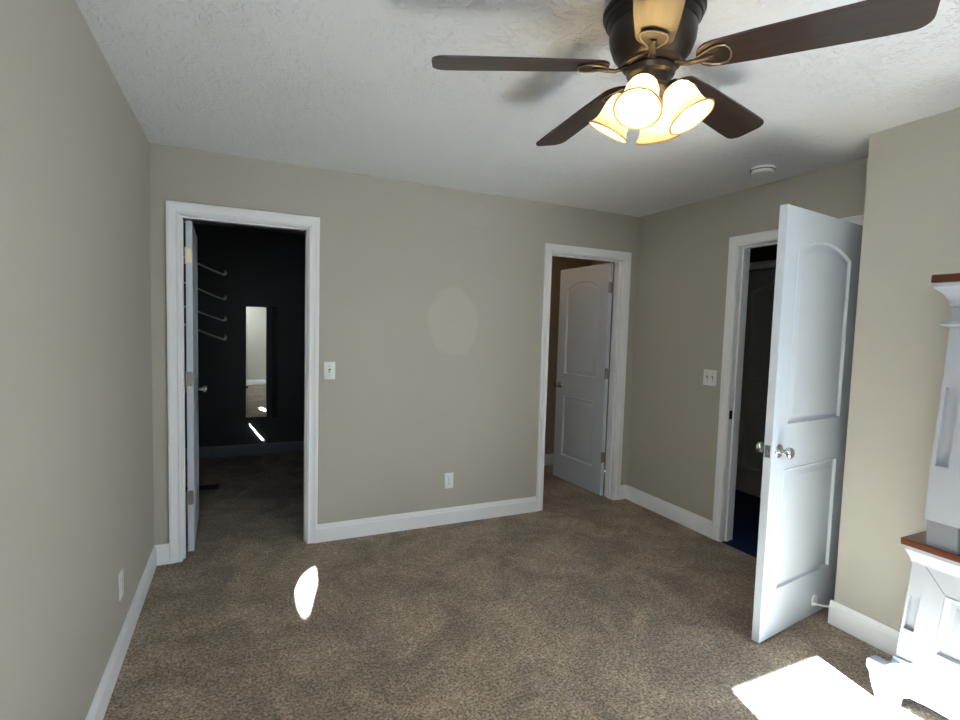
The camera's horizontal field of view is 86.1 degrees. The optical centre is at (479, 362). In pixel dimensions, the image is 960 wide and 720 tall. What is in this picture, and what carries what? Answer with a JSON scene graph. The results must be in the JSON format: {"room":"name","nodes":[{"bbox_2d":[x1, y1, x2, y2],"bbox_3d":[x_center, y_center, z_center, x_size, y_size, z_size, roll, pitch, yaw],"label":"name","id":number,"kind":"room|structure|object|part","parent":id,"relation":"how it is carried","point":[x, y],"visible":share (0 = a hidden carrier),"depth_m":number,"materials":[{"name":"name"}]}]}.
{"room":"bedroom","nodes":[
{"label":"bedroom","id":0,"kind":"room"},
{"bbox_2d":[0,0,153,719],"bbox_3d":[-1.006,0.144,0.927,0.100,2.440,4.450,0,4,-25],"label":"wall","id":1,"kind":"structure","parent":0,"point":[77,505],"depth_m":1.52,"materials":[{"name":"beige paint"}]},
{"bbox_2d":[85,545,156,719],"bbox_3d":[-1.009,1.297,1.072,0.015,0.121,4.350,0,4,-25],"label":"baseboard","id":2,"kind":"structure","parent":1,"relation":"attached to","point":[99,705],"depth_m":2.16,"materials":[{"name":"white paint"}]},
{"bbox_2d":[118,568,123,600],"bbox_3d":[-1.534,0.950,2.197,0.008,0.116,0.072,0,4,-25],"label":"wall outlet","id":3,"kind":"object","parent":1,"relation":"attached to","point":[121,574],"visible":1,"depth_m":2.19,"materials":[{"name":"white plastic"}]},
{"bbox_2d":[183,222,304,447],"bbox_3d":[-1.780,-0.116,4.560,2.450,2.440,2.589,0,4,-25],"label":"wall","id":4,"kind":"structure","parent":0,"point":[264,268],"depth_m":5.51,"materials":[{"name":"paint"}]},
{"bbox_2d":[185,441,303,459],"bbox_3d":[-1.793,1.044,4.592,2.250,0.121,2.485,0,4,-25],"label":"baseboard","id":5,"kind":"structure","parent":4,"relation":"attached to","point":[293,446],"depth_m":5.61,"materials":[{"name":"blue wood"}]},
{"bbox_2d":[245,306,277,417],"bbox_3d":[-2.380,0.002,5.594,0.325,1.215,0.032,0,4,-25],"label":"wall mirror","id":6,"kind":"object","parent":4,"relation":"attached to","point":[259,403],"visible":1,"depth_m":5.59,"materials":[{"name":"mirror glass"},{"name":"black metal"}]},
{"bbox_3d":[-2.425,0.003,5.567,0.196,1.194,0.006,0,4,-25],"label":"glass","id":7,"kind":"part","parent":6,"relation":"part of","materials":[{"name":"white mirror"}]},
{"bbox_3d":[-2.262,0.002,5.654,0.060,1.215,0.022,0,4,-25],"label":"rail","id":8,"kind":"part","parent":6,"relation":"part of","materials":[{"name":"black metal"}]},
{"bbox_2d":[149,143,638,544],"bbox_3d":[-0.302,-0.020,3.760,3.759,2.440,0.111,0,4,-25],"label":"wall","id":9,"kind":"structure","parent":0,"point":[431,297],"depth_m":3.61,"materials":[{"name":"beige paint"}]},
{"bbox_2d":[184,220,207,551],"bbox_3d":[-1.934,0.142,3.462,0.165,2.036,0.726,0,4,-27],"label":"door","id":10,"kind":"structure","parent":9,"relation":"in","point":[192,388],"depth_m":3.19,"materials":[{"name":"white paint"}]},
{"bbox_3d":[-2.022,0.196,3.750,0.065,0.066,0.066,0,4,-27],"label":"knob","id":11,"kind":"part","parent":10,"relation":"part of","materials":[{"name":"silver metal"}]},
{"bbox_2d":[165,200,319,563],"bbox_3d":[-1.463,0.135,3.228,0.848,2.132,0.132,0,4,-25],"label":"trim","id":12,"kind":"structure","parent":9,"relation":"attached to","point":[176,211],"depth_m":3.08,"materials":[{"name":"white paint"}]},
{"bbox_2d":[324,362,334,378],"bbox_3d":[-0.988,0.056,3.377,0.072,0.116,0.019,0,4,-25],"label":"light switch","id":13,"kind":"object","parent":9,"relation":"attached to","point":[329,367],"visible":1,"depth_m":3.38,"materials":[{"name":"white plastic"}]},
{"bbox_2d":[155,485,625,565],"bbox_3d":[-0.316,1.141,3.776,3.544,0.121,0.015,0,4,-25],"label":"baseboard","id":14,"kind":"structure","parent":9,"relation":"attached to","point":[332,531],"depth_m":3.70,"materials":[{"name":"white paint"}]},
{"bbox_2d":[444,472,453,488],"bbox_3d":[-0.230,0.875,3.798,0.072,0.116,0.008,0,4,-25],"label":"wall outlet","id":15,"kind":"object","parent":9,"relation":"attached to","point":[448,477],"visible":1,"depth_m":3.79,"materials":[{"name":"white plastic"}]},
{"bbox_2d":[553,263,613,495],"bbox_3d":[0.941,0.139,4.793,0.165,2.036,0.730,0,4,-28],"label":"door","id":16,"kind":"structure","parent":9,"relation":"in","point":[585,304],"depth_m":4.74,"materials":[{"name":"white paint"}]},
{"bbox_3d":[0.757,0.223,5.036,0.065,0.066,0.066,0,4,-28],"label":"knob","id":17,"kind":"part","parent":16,"relation":"part of","materials":[{"name":"silver metal"}]},
{"bbox_2d":[536,243,631,511],"bbox_3d":[0.841,0.133,4.295,0.849,2.132,0.132,0,4,-25],"label":"trim","id":18,"kind":"structure","parent":9,"relation":"attached to","point":[622,271],"depth_m":4.37,"materials":[{"name":"white paint"}]},
{"bbox_2d":[75,0,959,233],"bbox_3d":[0.293,-1.226,2.996,6.000,0.100,7.300,0,4,-25],"label":"ceiling","id":19,"kind":"structure","parent":0,"point":[347,86],"depth_m":2.12,"materials":[{"name":"white paint"}]},
{"bbox_2d":[432,0,939,145],"bbox_3d":[0.517,-0.889,1.615,1.288,0.381,1.255,0,4,-25],"label":"ceiling fan","id":20,"kind":"object","parent":19,"relation":"hanging from","point":[649,40],"visible":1,"depth_m":1.49,"materials":[{"name":"brown wood"}]},
{"bbox_3d":[0.125,-0.901,1.553,0.538,0.006,0.136,-1,16,-3],"label":"blade","id":21,"kind":"part","parent":20,"relation":"part of","materials":[{"name":"brown wood"}]},
{"bbox_3d":[0.382,-0.919,1.945,0.136,0.006,0.538,-13,6,-20],"label":"blade","id":22,"kind":"part","parent":20,"relation":"part of","materials":[{"name":"brown wood"}]},
{"bbox_3d":[0.417,-0.776,1.639,0.132,0.143,0.139,0,4,-25],"label":"lamp shade","id":23,"kind":"part","parent":20,"relation":"part of","materials":[{"name":"white glass"}]},
{"bbox_3d":[0.461,-0.764,1.479,0.139,0.143,0.132,0,4,-25],"label":"lamp shade","id":24,"kind":"part","parent":20,"relation":"part of","materials":[{"name":"white glass"}]},
{"bbox_3d":[0.471,-0.785,1.496,0.058,0.078,0.049,0,4,-25],"label":"bulb","id":25,"kind":"part","parent":20,"relation":"part of","materials":[{"name":"white glass"}]},
{"bbox_3d":[0.578,-0.774,1.683,0.139,0.143,0.132,0,4,-25],"label":"lamp shade","id":26,"kind":"part","parent":20,"relation":"part of","materials":[{"name":"white glass"}]},
{"bbox_3d":[0.418,-0.868,1.189,0.136,0.006,0.538,15,9,14],"label":"blade","id":27,"kind":"part","parent":20,"relation":"part of","materials":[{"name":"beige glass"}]},
{"bbox_3d":[0.622,-0.763,1.523,0.132,0.143,0.139,0,4,-25],"label":"lamp shade","id":28,"kind":"part","parent":20,"relation":"part of","materials":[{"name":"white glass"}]},
{"bbox_3d":[0.834,-0.897,1.823,0.538,0.006,0.136,1,-9,-39],"label":"blade","id":29,"kind":"part","parent":20,"relation":"part of","materials":[{"name":"brown wood"}]},
{"bbox_3d":[0.856,-0.866,1.355,0.538,0.006,0.136,6,-6,33],"label":"blade","id":30,"kind":"part","parent":20,"relation":"part of","materials":[{"name":"brown wood"}]},
{"bbox_2d":[750,165,775,176],"bbox_3d":[1.658,-1.118,3.012,0.132,0.038,0.132,0,4,-25],"label":"smoke detector","id":31,"kind":"object","parent":19,"relation":"attached to","point":[761,170],"visible":1,"depth_m":2.97,"materials":[{"name":"white plastic"}]},
{"bbox_2d":[103,452,949,719],"bbox_3d":[0.240,1.311,3.116,5.800,0.100,7.200,0,4,-25],"label":"floor","id":32,"kind":"structure","parent":0,"point":[587,605],"depth_m":2.52,"materials":[{"name":"brown carpet"}]},
{"bbox_2d":[186,484,219,489],"bbox_3d":[-2.422,1.092,4.462,0.280,0.006,0.120,0,4,-25],"label":"floor vent","id":33,"kind":"object","parent":32,"relation":"in","point":[214,486],"visible":0.59,"depth_m":4.48,"materials":[{"name":"black metal"}]},
{"bbox_2d":[866,273,959,719],"bbox_3d":[2.115,0.572,1.438,0.400,1.702,1.579,0,4,-25],"label":"tall cabinet","id":34,"kind":"object","parent":32,"relation":"on","point":[924,668],"visible":1,"depth_m":1.94,"materials":[{"name":"white paint"}]},
{"bbox_3d":[1.961,1.265,1.421,0.062,0.056,1.455,0,4,-25],"label":"moulding","id":35,"kind":"part","parent":34,"relation":"part of","materials":[{"name":"white paint"}]},
{"bbox_3d":[2.003,1.059,1.424,0.018,0.525,1.455,0,4,-25],"label":"frame","id":36,"kind":"part","parent":34,"relation":"part of","materials":[{"name":"white paint"}]},
{"bbox_2d":[901,531,959,562],"bbox_3d":[2.134,0.760,1.460,0.349,0.027,1.452,0,4,-25],"label":"countertop","id":37,"kind":"structure","parent":34,"relation":"on","point":[917,540],"depth_m":1.98,"materials":[{"name":"brown wood"}]},
{"bbox_3d":[2.135,0.805,1.465,0.343,0.064,1.431,0,4,-25],"label":"cove moulding","id":38,"kind":"part","parent":34,"relation":"part of","materials":[{"name":"white paint"}]},
{"bbox_3d":[2.140,-0.203,1.388,0.395,0.086,1.341,0,4,-25],"label":"crown moulding","id":39,"kind":"part","parent":34,"relation":"part of","materials":[{"name":"white paint"}]},
{"bbox_3d":[1.996,1.044,1.428,0.016,0.245,1.192,0,4,-25],"label":"door panel","id":40,"kind":"part","parent":34,"relation":"part of","materials":[{"name":"white paint"}]},
{"bbox_3d":[-2.736,0.005,4.507,0.200,2.150,0.200,0,4,-25],"label":"post","id":41,"kind":"object","parent":32,"relation":"on","visible":0},
{"bbox_2d":[184,323,226,340],"bbox_3d":[-2.510,-0.288,4.589,0.453,0.189,0.072,0,4,-25],"label":"wall hook","id":42,"kind":"object","parent":41,"relation":"attached to","point":[199,330],"visible":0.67,"depth_m":4.61,"materials":[{"name":"grey metal"}]},
{"bbox_2d":[184,282,226,299],"bbox_3d":[-2.500,-0.653,4.565,0.453,0.193,0.030,0,4,-25],"label":"wall hook","id":43,"kind":"object","parent":41,"relation":"attached to","point":[225,296],"visible":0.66,"depth_m":4.61,"materials":[{"name":"grey metal"}]},
{"bbox_2d":[184,306,226,321],"bbox_3d":[-2.505,-0.450,4.578,0.452,0.171,0.030,0,4,-25],"label":"wall hook","id":44,"kind":"object","parent":41,"relation":"attached to","point":[225,318],"visible":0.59,"depth_m":4.62,"materials":[{"name":"grey metal"}]},
{"bbox_2d":[198,263,226,275],"bbox_3d":[-2.493,-0.874,4.550,0.453,0.192,0.038,0,4,-25],"label":"wall hook","id":45,"kind":"object","parent":41,"relation":"attached to","point":[208,268],"visible":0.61,"depth_m":4.59,"materials":[{"name":"grey metal"}]},
{"bbox_2d":[545,256,614,469],"bbox_3d":[0.559,-0.067,4.865,2.050,2.440,1.165,0,4,-25],"label":"wall","id":46,"kind":"structure","parent":0,"point":[558,263],"depth_m":5.50,"materials":[{"name":"beige paint"}]},
{"bbox_2d":[544,453,553,465],"bbox_3d":[0.303,1.056,5.359,1.900,0.121,0.015,0,4,-25],"label":"baseboard","id":47,"kind":"structure","parent":46,"relation":"attached to","point":[548,460],"depth_m":5.56,"materials":[{"name":"white paint"}]},
{"bbox_2d":[627,157,867,520],"bbox_3d":[2.555,0.097,3.319,1.286,2.450,3.300,0,4,-25],"label":"wall","id":48,"kind":"structure","parent":0,"point":[682,260],"depth_m":3.89,"materials":[{"name":"beige paint"}]},
{"bbox_2d":[626,485,711,537],"bbox_3d":[1.476,1.171,4.105,0.015,0.121,0.925,0,4,-25],"label":"baseboard","id":49,"kind":"structure","parent":48,"relation":"attached to","point":[693,521],"depth_m":4.04,"materials":[{"name":"white paint"}]},
{"bbox_2d":[703,369,716,385],"bbox_3d":[1.656,0.111,3.708,0.019,0.116,0.116,0,4,-25],"label":"light switch","id":50,"kind":"object","parent":48,"relation":"attached to","point":[709,376],"visible":1,"depth_m":3.70,"materials":[{"name":"white plastic"}]},
{"bbox_2d":[735,269,775,497],"bbox_3d":[2.578,0.206,4.519,0.032,2.033,0.762,0,4,-25],"label":"door","id":51,"kind":"structure","parent":48,"relation":"in","point":[761,284],"depth_m":4.66,"materials":[{"name":"paint"}]},
{"bbox_2d":[749,260,775,269],"bbox_3d":[2.587,0.169,4.520,0.017,2.132,0.900,0,4,-25],"label":"trim","id":52,"kind":"structure","parent":48,"relation":"attached to","point":[770,263],"depth_m":4.61,"materials":[{"name":"white paint"}]},
{"bbox_2d":[711,214,863,541],"bbox_3d":[1.952,0.236,3.208,0.132,2.132,0.966,0,4,-25],"label":"trim","id":53,"kind":"structure","parent":48,"relation":"attached to","point":[739,246],"depth_m":3.57,"materials":[{"name":"white paint"}]},
{"bbox_2d":[751,204,862,642],"bbox_3d":[1.687,0.304,2.592,0.857,2.036,0.165,-1,4,-32],"label":"door","id":54,"kind":"structure","parent":48,"relation":"in","point":[803,447],"depth_m":2.51,"materials":[{"name":"white paint"}]},
{"bbox_3d":[1.357,0.409,2.452,0.066,0.066,0.065,-1,4,-32],"label":"knob","id":55,"kind":"part","parent":54,"relation":"part of","materials":[{"name":"silver metal"}]},
{"bbox_3d":[1.327,0.413,2.374,0.012,0.058,0.025,-1,4,-32],"label":"latch plate","id":56,"kind":"part","parent":54,"relation":"part of","materials":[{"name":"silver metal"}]},
{"bbox_3d":[1.410,0.416,2.367,0.066,0.066,0.065,-1,4,-32],"label":"knob","id":57,"kind":"part","parent":54,"relation":"part of","materials":[{"name":"silver metal"}]},
{"bbox_2d":[834,108,959,631],"bbox_3d":[2.492,0.207,1.531,0.331,2.440,2.401,0,4,-25],"label":"wall","id":58,"kind":"structure","parent":0,"point":[911,231],"depth_m":2.38,"materials":[{"name":"beige paint"}]},
{"bbox_2d":[812,602,828,607],"bbox_3d":[1.772,1.260,2.660,0.092,0.024,0.024,3,4,25],"label":"door stop","id":59,"kind":"object","parent":58,"relation":"attached to","point":[813,603],"visible":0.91,"depth_m":2.66,"materials":[{"name":"silver metal"}]},
{"bbox_2d":[828,600,899,655],"bbox_3d":[2.449,1.363,1.610,0.346,0.121,2.416,0,4,-25],"label":"baseboard","id":60,"kind":"structure","parent":58,"relation":"attached to","point":[885,638],"depth_m":2.48,"materials":[{"name":"white paint"}]}
]}

